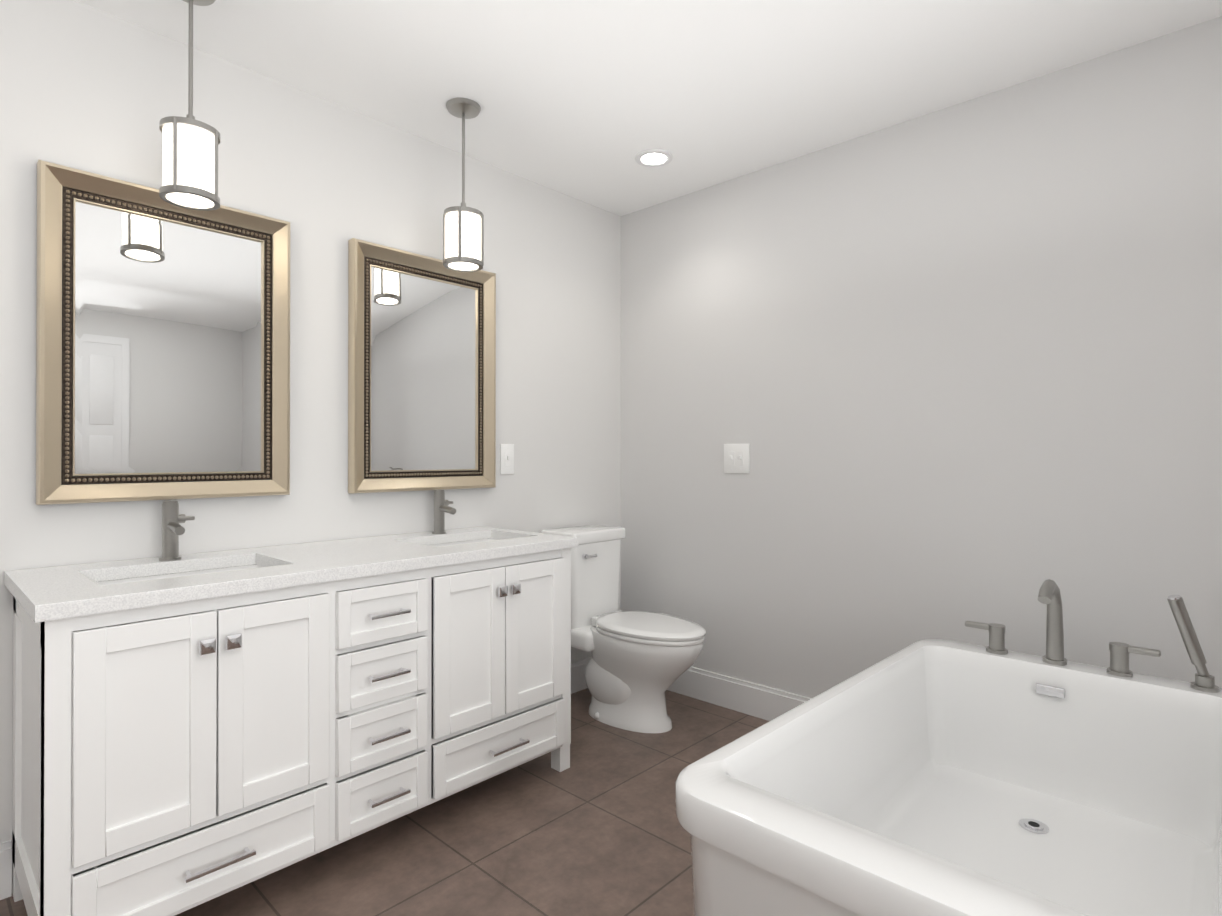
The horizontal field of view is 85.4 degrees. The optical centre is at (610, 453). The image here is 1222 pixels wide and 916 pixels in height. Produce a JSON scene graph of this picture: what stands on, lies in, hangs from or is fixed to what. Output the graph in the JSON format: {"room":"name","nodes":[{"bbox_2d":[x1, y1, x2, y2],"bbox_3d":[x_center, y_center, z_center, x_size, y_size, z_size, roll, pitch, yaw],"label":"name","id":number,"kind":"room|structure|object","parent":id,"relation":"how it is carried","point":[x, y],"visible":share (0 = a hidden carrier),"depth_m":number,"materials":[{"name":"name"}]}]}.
{"room":"bathroom","nodes":[
{"label":"bathroom","id":0,"kind":"room"},
{"bbox_2d":[0,0,620,842],"bbox_3d":[-1.246,-0.051,2.207,0.100,2.440,3.900,0,0,43],"label":"wall","id":1,"kind":"structure","parent":0,"point":[88,88],"depth_m":2.33,"materials":[{"name":"white paint"}]},
{"bbox_2d":[0,840,11,899],"bbox_3d":[-2.026,1.094,1.281,0.016,0.142,1.288,0,0,43],"label":"baseboard","id":2,"kind":"structure","parent":1,"relation":"attached to","point":[6,869],"depth_m":1.74,"materials":[{"name":"white wood"}]},
{"bbox_2d":[36,160,289,504],"bbox_3d":[-1.321,-0.325,2.018,0.046,0.925,0.650,0,0,43],"label":"mirror","id":3,"kind":"object","parent":1,"relation":"attached to","point":[162,349],"visible":1,"depth_m":1.98,"materials":[{"name":"beige mirror"}]},
{"bbox_2d":[348,238,495,492],"bbox_3d":[-0.731,-0.320,2.651,0.046,0.930,0.640,0,0,43],"label":"mirror","id":4,"kind":"object","parent":1,"relation":"attached to","point":[421,372],"visible":1,"depth_m":2.62,"materials":[{"name":"beige mirror"}]},
{"bbox_2d":[500,444,513,473],"bbox_3d":[-0.461,0.024,2.961,0.018,0.135,0.075,0,0,43],"label":"light switch","id":5,"kind":"object","parent":1,"relation":"attached to","point":[506,458],"visible":1,"depth_m":2.96,"materials":[{"name":"white plastic"}]},
{"bbox_2d":[571,657,591,693],"bbox_3d":[-0.251,1.101,3.184,0.016,0.142,0.908,0,0,43],"label":"baseboard","id":6,"kind":"structure","parent":1,"relation":"attached to","point":[578,683],"depth_m":3.27,"materials":[{"name":"white wood"}]},
{"bbox_2d":[0,688,769,915],"bbox_3d":[0.363,1.193,0.702,4.500,0.060,3.900,0,0,43],"label":"floor","id":7,"kind":"structure","parent":0,"point":[596,828],"depth_m":1.96,"materials":[{"name":"tile"}]},
{"bbox_2d":[12,533,578,915],"bbox_3d":[-0.850,0.757,2.094,0.620,0.822,1.500,0,0,43],"label":"bathroom vanity","id":8,"kind":"object","parent":7,"relation":"on","point":[190,731],"depth_m":1.70,"materials":[{"name":"painted wood"},{"name":"metal"}]},
{"bbox_2d":[4,526,578,624],"bbox_3d":[-0.861,0.329,2.107,0.589,0.034,1.536,0,0,43],"label":"countertop","id":9,"kind":"structure","parent":8,"relation":"on","point":[57,589],"depth_m":1.82,"materials":[{"name":"white stone"}]},
{"bbox_2d":[541,524,705,732],"bbox_3d":[0.078,0.761,2.939,0.765,0.820,0.374,0,0,43],"label":"toilet","id":10,"kind":"object","parent":7,"relation":"on","point":[639,663],"visible":0.98,"depth_m":2.85,"materials":[{"name":"white ceramic"}]},
{"bbox_2d":[675,579,1221,915],"bbox_3d":[0.860,0.760,1.426,0.800,0.811,1.435,0,0,43],"label":"bathtub","id":11,"kind":"object","parent":7,"relation":"on","point":[940,777],"visible":1,"depth_m":1.66,"materials":[{"name":"white ceramic"}]},
{"bbox_2d":[74,0,1221,215],"bbox_3d":[0.363,-1.317,0.711,4.500,0.080,3.900,0,0,43],"label":"ceiling","id":12,"kind":"structure","parent":0,"point":[586,101],"depth_m":2.16,"materials":[{"name":"white paint"}]},
{"bbox_2d":[159,0,219,210],"bbox_3d":[-1.143,-0.980,1.800,0.140,0.586,0.140,0,0,43],"label":"pendant light","id":13,"kind":"object","parent":12,"relation":"hanging from","point":[190,164],"visible":1,"depth_m":1.76,"materials":[{"name":"white glass"}]},
{"bbox_2d":[443,98,483,271],"bbox_3d":[-0.540,-0.977,2.422,0.140,0.586,0.140,0,0,43],"label":"pendant light","id":14,"kind":"object","parent":12,"relation":"hanging from","point":[463,237],"visible":1,"depth_m":2.38,"materials":[{"name":"white glass"}]},
{"bbox_2d":[635,149,672,166],"bbox_3d":[0.183,-1.264,2.834,0.164,0.008,0.164,0,0,43],"label":"recessed light","id":15,"kind":"object","parent":12,"relation":"in","point":[653,157],"visible":1,"depth_m":2.83,"materials":[{"name":"white plastic"}]},
{"bbox_2d":[621,16,1221,697],"bbox_3d":[1.696,-0.052,2.062,4.400,2.440,0.100,0,0,43],"label":"wall","id":16,"kind":"structure","parent":0,"point":[947,372],"depth_m":2.43,"materials":[{"name":"white paint"}]},
{"bbox_2d":[724,444,749,473],"bbox_3d":[0.571,0.022,3.029,0.135,0.135,0.018,0,0,43],"label":"light switch","id":17,"kind":"object","parent":16,"relation":"attached to","point":[736,458],"visible":1,"depth_m":3.03,"materials":[{"name":"white plastic"}]},
{"bbox_2d":[667,666,811,720],"bbox_3d":[1.625,1.097,2.043,4.284,0.142,0.016,0,0,43],"label":"baseboard","id":18,"kind":"structure","parent":16,"relation":"attached to","point":[755,700],"depth_m":3.02,"materials":[{"name":"white wood"}]}
]}

